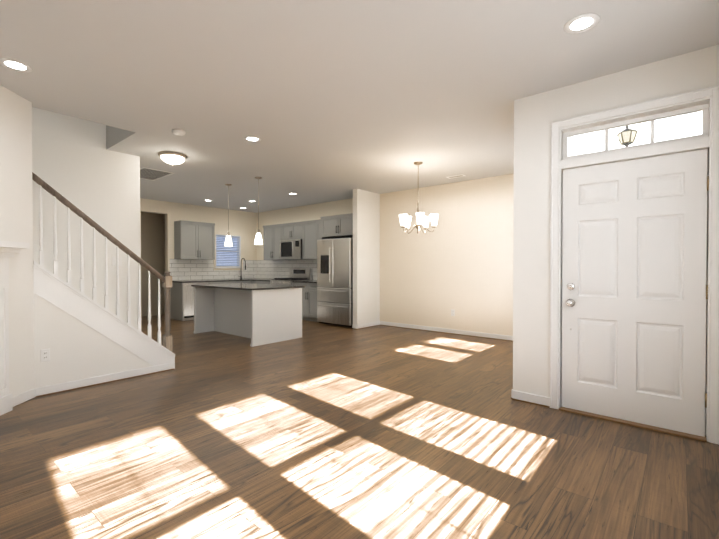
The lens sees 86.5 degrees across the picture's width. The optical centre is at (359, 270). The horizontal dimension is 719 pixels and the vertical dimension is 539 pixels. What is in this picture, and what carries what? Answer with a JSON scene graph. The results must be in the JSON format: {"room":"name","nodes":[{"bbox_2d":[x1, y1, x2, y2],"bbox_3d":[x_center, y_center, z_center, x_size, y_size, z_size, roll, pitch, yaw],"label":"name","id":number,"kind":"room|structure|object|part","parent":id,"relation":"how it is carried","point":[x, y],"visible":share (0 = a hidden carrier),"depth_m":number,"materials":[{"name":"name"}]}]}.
{"room":"living room","nodes":[
{"label":"living room","id":0,"kind":"room"},
{"bbox_2d":[0,85,33,396],"bbox_3d":[-2.987,-0.179,2.585,1.320,2.740,1.420,1,1,40],"label":"wall","id":1,"kind":"structure","parent":0,"point":[16,207],"depth_m":3.38,"materials":[{"name":"white paint"}]},
{"bbox_2d":[13,388,35,406],"bbox_3d":[-3.013,1.136,3.406,0.013,0.079,0.325,0,1,-5],"label":"baseboard","id":2,"kind":"structure","parent":1,"relation":"attached to","point":[23,397],"depth_m":3.43,"materials":[{"name":"white wood"}]},
{"bbox_2d":[32,107,105,125],"bbox_3d":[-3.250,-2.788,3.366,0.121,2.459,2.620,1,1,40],"label":"wall","id":3,"kind":"structure","parent":0,"point":[32,107],"depth_m":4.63,"materials":[{"name":"white paint"}]},
{"bbox_2d":[32,108,140,328],"bbox_3d":[-4.003,-1.427,4.193,0.120,5.200,2.900,1,1,40],"label":"wall","id":4,"kind":"structure","parent":0,"point":[100,187],"depth_m":4.81,"materials":[{"name":"white paint"}]},
{"bbox_2d":[33,293,152,387],"bbox_3d":[-2.671,0.551,4.090,0.120,1.248,1.280,1,1,40],"label":"wall","id":5,"kind":"structure","parent":0,"point":[79,350],"depth_m":3.77,"materials":[{"name":"white paint"}]},
{"bbox_2d":[40,349,49,361],"bbox_3d":[-2.980,0.800,3.623,0.010,0.115,0.070,1,1,40],"label":"outlet","id":6,"kind":"object","parent":5,"relation":"attached to","point":[45,354],"visible":1,"depth_m":3.62,"materials":[{"name":"white plastic"}]},
{"bbox_2d":[33,260,174,365],"bbox_3d":[-2.667,0.591,4.094,0.162,1.388,1.292,1,1,40],"label":"trim","id":7,"kind":"structure","parent":5,"relation":"attached to","point":[59,293],"depth_m":3.93,"materials":[{"name":"white wood"}]},
{"bbox_2d":[34,362,173,397],"bbox_3d":[-2.635,1.133,4.033,0.017,0.085,1.330,1,1,40],"label":"baseboard","id":8,"kind":"structure","parent":5,"relation":"attached to","point":[87,382],"depth_m":3.96,"materials":[{"name":"white wood"}]},
{"bbox_2d":[106,125,135,149],"bbox_3d":[-2.908,-2.797,4.628,0.978,2.449,0.004,1,1,40],"label":"wall","id":9,"kind":"structure","parent":0,"point":[114,135],"depth_m":4.76,"materials":[{"name":"grey paint"}]},
{"bbox_2d":[141,212,164,316],"bbox_3d":[-5.114,-0.248,9.077,0.900,2.740,1.380,1,1,40],"label":"doorway","id":10,"kind":"structure","parent":0,"point":[153,240],"depth_m":9.56,"materials":[{"name":"beige"}]},
{"bbox_2d":[140,198,256,280],"bbox_3d":[-4.336,-0.249,9.195,0.140,2.740,4.560,1,1,40],"label":"wall","id":11,"kind":"structure","parent":0,"point":[242,224],"depth_m":9.70,"materials":[{"name":"beige paint"}]},
{"bbox_2d":[174,221,213,260],"bbox_3d":[-3.982,-0.725,9.246,0.330,0.890,0.840,1,1,40],"label":"upper cabinet","id":12,"kind":"object","parent":11,"relation":"attached to","point":[193,241],"depth_m":9.08,"materials":[{"name":"grey wood"}]},
{"bbox_2d":[214,234,242,267],"bbox_3d":[-3.520,-0.519,10.166,0.200,1.060,0.940,1,1,40],"label":"kitchen window","id":13,"kind":"structure","parent":11,"relation":"in","point":[228,256],"depth_m":10.20,"materials":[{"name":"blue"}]},
{"bbox_2d":[0,315,718,538],"bbox_3d":[-1.924,1.187,5.284,12.200,0.050,8.400,1,1,40],"label":"floor","id":14,"kind":"structure","parent":0,"point":[317,430],"depth_m":2.48,"materials":[{"name":"brown wood"}]},
{"bbox_2d":[0,241,29,415],"bbox_3d":[-2.873,0.477,2.644,0.160,1.425,1.320,0,1,-5],"label":"fireplace mantel","id":15,"kind":"object","parent":14,"relation":"on","point":[8,249],"visible":1,"depth_m":3.19,"materials":[{"name":"white"}]},
{"bbox_2d":[32,172,172,351],"bbox_3d":[-3.519,0.067,3.850,1.080,2.340,2.731,1,1,40],"label":"stair railing","id":16,"kind":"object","parent":14,"relation":"on","point":[166,279],"depth_m":4.05,"materials":[{"name":"white wood"}]},
{"bbox_3d":[-2.678,-0.375,4.072,0.066,1.146,1.270,1,1,40],"label":"handrail","id":17,"kind":"part","parent":16,"relation":"part of","materials":[{"name":"brown wood"}]},
{"bbox_2d":[170,281,209,320],"bbox_3d":[-4.011,0.695,9.009,0.609,0.855,0.616,1,1,40],"label":"base cabinet","id":18,"kind":"object","parent":14,"relation":"on","point":[181,292],"depth_m":8.72,"materials":[{"name":"grey wood"}]},
{"bbox_2d":[183,282,207,320],"bbox_3d":[-3.982,0.696,8.998,0.649,0.855,0.594,1,1,40],"label":"dishwasher","id":19,"kind":"object","parent":18,"relation":"in","point":[188,291],"depth_m":8.68,"materials":[{"name":"silver metal"}]},
{"bbox_2d":[234,277,265,280],"bbox_3d":[-3.434,0.241,9.669,0.639,0.030,2.401,1,1,40],"label":"countertop","id":20,"kind":"structure","parent":18,"relation":"on","point":[235,278],"depth_m":9.95,"materials":[{"name":"grey stone"}]},
{"bbox_2d":[239,258,245,278],"bbox_3d":[-3.117,-0.061,10.146,0.245,0.563,0.114,1,1,40],"label":"faucet","id":21,"kind":"object","parent":20,"relation":"on","point":[242,258],"depth_m":10.22,"materials":[{"name":"silver metal"}]},
{"bbox_2d":[210,281,233,283],"bbox_3d":[-3.592,0.688,9.509,0.609,0.860,0.681,1,1,40],"label":"base cabinet","id":22,"kind":"object","parent":14,"relation":"on","point":[211,282],"depth_m":9.28,"materials":[{"name":"grey"}]},
{"bbox_2d":[193,287,304,346],"bbox_3d":[-2.004,0.716,6.811,1.846,0.860,1.044,1,1,40],"label":"kitchen island","id":23,"kind":"object","parent":14,"relation":"on","point":[260,314],"depth_m":6.53,"materials":[{"name":"white paint"}]},
{"bbox_2d":[191,283,290,290],"bbox_3d":[-2.011,0.271,6.798,1.900,0.030,1.075,1,1,40],"label":"island countertop","id":24,"kind":"structure","parent":23,"relation":"on","point":[230,286],"depth_m":6.41,"materials":[{"name":"grey stone"}]},
{"bbox_2d":[254,281,293,284],"bbox_3d":[-2.215,0.684,9.822,0.753,0.860,0.610,1,1,40],"label":"base cabinet","id":25,"kind":"object","parent":14,"relation":"on","point":[256,282],"depth_m":9.61,"materials":[{"name":"grey"}]},
{"bbox_2d":[270,268,311,284],"bbox_3d":[-1.678,0.515,9.277,0.754,1.170,0.729,1,1,40],"label":"range","id":26,"kind":"object","parent":14,"relation":"on","point":[300,274],"visible":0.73,"depth_m":9.27,"materials":[{"name":"silver metal"}]},
{"bbox_2d":[294,281,318,321],"bbox_3d":[-0.974,0.695,8.781,0.951,0.860,0.610,1,1,40],"label":"base cabinet","id":27,"kind":"object","parent":14,"relation":"on","point":[309,301],"depth_m":8.52,"materials":[{"name":"grey wood"}]},
{"bbox_2d":[302,281,316,284],"bbox_3d":[-0.985,0.250,8.766,0.950,0.030,0.639,1,1,40],"label":"countertop","id":28,"kind":"structure","parent":27,"relation":"on","point":[303,282],"depth_m":8.54,"materials":[{"name":"grey stone"}]},
{"bbox_2d":[317,238,352,326],"bbox_3d":[-0.325,0.228,8.062,0.940,1.770,0.811,1,1,40],"label":"refrigerator","id":29,"kind":"object","parent":14,"relation":"on","point":[335,281],"visible":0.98,"depth_m":7.74,"materials":[{"name":"silver metal"}]},
{"bbox_2d":[0,0,718,212],"bbox_3d":[-2.026,-1.641,5.600,11.600,0.120,7.600,1,1,40],"label":"ceiling","id":30,"kind":"structure","parent":0,"point":[324,101],"depth_m":3.04,"materials":[{"name":"white paint"}]},
{"bbox_2d":[0,58,32,71],"bbox_3d":[-2.595,-1.550,2.882,0.196,0.006,0.196,1,1,40],"label":"recessed light","id":31,"kind":"object","parent":30,"relation":"in","point":[13,64],"visible":1,"depth_m":2.88,"materials":[{"name":"white plastic"}]},
{"bbox_2d":[140,167,174,180],"bbox_3d":[-3.454,-1.584,6.263,0.800,0.008,0.480,1,1,40],"label":"ceiling vent","id":32,"kind":"object","parent":30,"relation":"in","point":[150,174],"visible":0.69,"depth_m":6.22,"materials":[{"name":"white metal"}]},
{"bbox_2d":[158,151,186,165],"bbox_3d":[-2.540,-1.502,5.198,0.360,0.150,0.360,1,1,40],"label":"flush-mount ceiling light","id":33,"kind":"object","parent":30,"relation":"attached to","point":[172,158],"visible":1,"depth_m":5.10,"materials":[{"name":"white glass"}]},
{"bbox_2d":[172,129,185,135],"bbox_3d":[-2.023,-1.550,4.281,0.136,0.036,0.136,1,1,40],"label":"smoke detector","id":34,"kind":"object","parent":30,"relation":"attached to","point":[180,132],"visible":1,"depth_m":4.24,"materials":[{"name":"white plastic"}]},
{"bbox_2d":[224,184,232,245],"bbox_3d":[-2.424,-1.027,7.062,0.146,1.140,0.146,1,1,40],"label":"pendant light","id":35,"kind":"object","parent":30,"relation":"hanging from","point":[228,241],"visible":1,"depth_m":7.04,"materials":[{"name":"white glass"}]},
{"bbox_3d":[-2.424,-0.557,7.067,0.146,0.200,0.146,1,1,40],"label":"lamp shade","id":36,"kind":"part","parent":35,"relation":"part of","materials":[{"name":"white glass"}]},
{"bbox_2d":[244,136,260,141],"bbox_3d":[-1.272,-1.567,4.539,0.196,0.006,0.196,1,1,40],"label":"recessed light","id":37,"kind":"object","parent":30,"relation":"in","point":[252,138],"visible":1,"depth_m":4.52,"materials":[{"name":"white"}]},
{"bbox_2d":[254,177,262,244],"bbox_3d":[-1.722,-1.021,6.514,0.146,1.140,0.146,1,1,40],"label":"pendant light","id":38,"kind":"object","parent":30,"relation":"hanging from","point":[258,239],"visible":1,"depth_m":6.49,"materials":[{"name":"white glass"}]},
{"bbox_3d":[-1.722,-0.551,6.519,0.146,0.200,0.146,1,1,40],"label":"lamp shade","id":39,"kind":"part","parent":38,"relation":"part of","materials":[{"name":"white glass"}]},
{"bbox_2d":[399,162,438,233],"bbox_3d":[0.868,-1.061,5.608,0.575,1.040,0.558,1,1,40],"label":"dining chandelier","id":40,"kind":"object","parent":30,"relation":"hanging from","point":[405,220],"visible":1,"depth_m":5.51,"materials":[{"name":"white glass"}]},
{"bbox_2d":[446,174,465,178],"bbox_3d":[1.619,-1.586,6.415,0.300,0.008,0.130,1,1,40],"label":"ceiling vent","id":41,"kind":"object","parent":30,"relation":"in","point":[455,176],"visible":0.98,"depth_m":6.40,"materials":[{"name":"white metal"}]},
{"bbox_2d":[564,13,599,33],"bbox_3d":[1.388,-1.544,2.388,0.196,0.006,0.196,1,1,40],"label":"recessed light","id":42,"kind":"object","parent":30,"relation":"in","point":[580,23],"visible":1,"depth_m":2.38,"materials":[{"name":"white plastic"}]},
{"bbox_2d":[353,189,379,324],"bbox_3d":[0.145,-0.234,7.755,0.120,2.740,0.729,1,1,40],"label":"wall","id":43,"kind":"structure","parent":0,"point":[366,256],"depth_m":7.65,"materials":[{"name":"white paint"}]},
{"bbox_2d":[357,321,379,328],"bbox_3d":[0.197,1.089,7.726,0.013,0.075,0.730,1,1,40],"label":"baseboard","id":44,"kind":"structure","parent":43,"relation":"attached to","point":[368,324],"depth_m":7.70,"materials":[{"name":"white wood"}]},
{"bbox_2d":[256,174,513,335],"bbox_3d":[0.252,-0.239,8.233,8.131,2.740,0.140,1,1,40],"label":"wall","id":45,"kind":"structure","parent":0,"point":[459,260],"depth_m":7.01,"materials":[{"name":"beige paint"}]},
{"bbox_2d":[170,259,316,280],"bbox_3d":[-2.439,-0.023,8.833,3.234,0.514,2.402,1,1,40],"label":"backsplash","id":46,"kind":"structure","parent":45,"relation":"attached to","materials":[{"name":"tile"}]},
{"bbox_2d":[262,225,281,260],"bbox_3d":[-2.126,-0.732,9.915,0.758,0.890,0.330,1,1,40],"label":"upper cabinet","id":47,"kind":"object","parent":45,"relation":"attached to","point":[272,233],"depth_m":9.81,"materials":[{"name":"grey wood"}]},
{"bbox_2d":[278,237,301,260],"bbox_3d":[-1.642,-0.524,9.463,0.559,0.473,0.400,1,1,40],"label":"microwave","id":48,"kind":"object","parent":45,"relation":"attached to","point":[287,246],"depth_m":9.34,"materials":[{"name":"grey metal"}]},
{"bbox_2d":[282,222,301,240],"bbox_3d":[-1.543,-0.967,9.423,0.760,0.410,0.330,1,1,40],"label":"upper cabinet","id":49,"kind":"object","parent":45,"relation":"attached to","point":[294,229],"depth_m":9.28,"materials":[{"name":"grey wood"}]},
{"bbox_2d":[294,237,301,260],"bbox_3d":[-1.352,-0.521,9.220,0.197,0.473,0.400,1,1,40],"label":"control panel","id":50,"kind":"object","parent":45,"relation":"attached to","point":[297,240],"depth_m":9.06,"materials":[{"name":"grey metal"}]},
{"bbox_2d":[302,221,313,260],"bbox_3d":[-1.071,-0.723,9.031,0.467,0.890,0.330,1,1,40],"label":"upper cabinet","id":51,"kind":"object","parent":45,"relation":"attached to","point":[307,226],"depth_m":8.95,"materials":[{"name":"grey wood"}]},
{"bbox_2d":[314,217,337,260],"bbox_3d":[-0.713,-0.719,8.731,0.466,0.890,0.330,1,1,40],"label":"upper cabinet","id":52,"kind":"object","parent":45,"relation":"attached to","point":[317,224],"depth_m":8.72,"materials":[{"name":"grey wood"}]},
{"bbox_2d":[322,213,352,238],"bbox_3d":[-0.244,-0.943,8.146,0.998,0.430,0.620,1,1,40],"label":"upper cabinet","id":53,"kind":"object","parent":45,"relation":"attached to","point":[340,226],"depth_m":7.92,"materials":[{"name":"grey wood"}]},
{"bbox_2d":[380,321,512,340],"bbox_3d":[1.817,1.098,6.836,3.640,0.075,0.013,1,1,40],"label":"baseboard","id":54,"kind":"structure","parent":45,"relation":"attached to","point":[487,335],"depth_m":6.96,"materials":[{"name":"white wood"}]},
{"bbox_2d":[568,140,579,155],"bbox_3d":[2.412,-0.201,4.590,0.140,2.740,2.668,1,1,40],"label":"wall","id":55,"kind":"structure","parent":0,"point":[572,149],"depth_m":4.71,"materials":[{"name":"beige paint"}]},
{"bbox_2d":[513,44,718,396],"bbox_3d":[2.042,-0.185,3.067,1.529,2.740,0.140,1,1,40],"label":"wall","id":56,"kind":"structure","parent":0,"point":[535,115],"depth_m":3.35,"materials":[{"name":"white paint"}]},
{"bbox_2d":[512,390,549,407],"bbox_3d":[1.529,1.134,3.412,0.317,0.075,0.013,1,1,40],"label":"baseboard","id":57,"kind":"structure","parent":56,"relation":"attached to","point":[532,398],"depth_m":3.40,"materials":[{"name":"white wood"}]},
{"bbox_2d":[559,406,706,441],"bbox_3d":[2.104,1.178,3.011,0.931,0.016,0.170,1,1,40],"label":"sill","id":58,"kind":"structure","parent":56,"relation":"attached to","point":[650,427],"depth_m":2.91,"materials":[{"name":"brown wood"}]},
{"bbox_2d":[550,85,718,444],"bbox_3d":[2.107,-0.042,3.002,1.081,2.457,0.164,1,1,40],"label":"door frame","id":59,"kind":"structure","parent":56,"relation":"attached to","point":[713,91],"depth_m":2.84,"materials":[{"name":"white wood"}]},
{"bbox_2d":[561,149,708,436],"bbox_3d":[2.103,0.155,2.983,0.935,2.027,0.060,1,1,40],"label":"front door","id":60,"kind":"structure","parent":56,"relation":"in","point":[634,245],"depth_m":2.94,"materials":[{"name":"white wood"}]},
{"bbox_2d":[566,299,574,306],"bbox_3d":[1.766,0.269,3.204,0.066,0.066,0.070,1,1,40],"label":"door knob","id":61,"kind":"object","parent":60,"relation":"attached to","point":[570,302],"depth_m":3.19,"materials":[{"name":"silver metal"}]},
{"bbox_2d":[567,283,574,289],"bbox_3d":[1.779,0.132,3.218,0.060,0.060,0.028,1,1,40],"label":"deadbolt","id":62,"kind":"object","parent":60,"relation":"attached to","point":[570,286],"depth_m":3.21,"materials":[{"name":"silver metal"}]},
{"bbox_3d":[2.439,0.150,2.673,0.022,1.620,0.016,1,1,40],"label":"front door hinges","id":63,"kind":"part","parent":60,"relation":"part of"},
{"bbox_2d":[563,104,708,159],"bbox_3d":[2.117,-1.062,3.002,0.928,0.242,0.040,1,1,40],"label":"window","id":64,"kind":"structure","parent":56,"relation":"in","point":[704,108],"depth_m":2.93,"materials":[{"name":"white"}]},
{"label":"outside","id":65,"kind":"structure","parent":0,"visible":0},
{"bbox_2d":[574,111,701,152],"bbox_3d":[3.451,-1.742,3.796,2.448,0.120,2.808,1,1,40],"label":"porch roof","id":66,"kind":"structure","parent":65,"point":[599,140],"depth_m":4.67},
{"bbox_2d":[617,125,637,146],"bbox_3d":[2.542,-1.423,3.627,0.171,0.516,0.148,1,1,40],"label":"lantern","id":67,"kind":"object","parent":66,"relation":"hanging from","point":[622,138],"depth_m":3.59,"materials":[{"name":"white glass"}]},
{"bbox_3d":[2.542,-1.259,3.629,0.148,0.097,0.129,1,1,40],"label":"glass","id":68,"kind":"part","parent":67,"relation":"part of","materials":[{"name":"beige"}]}
]}

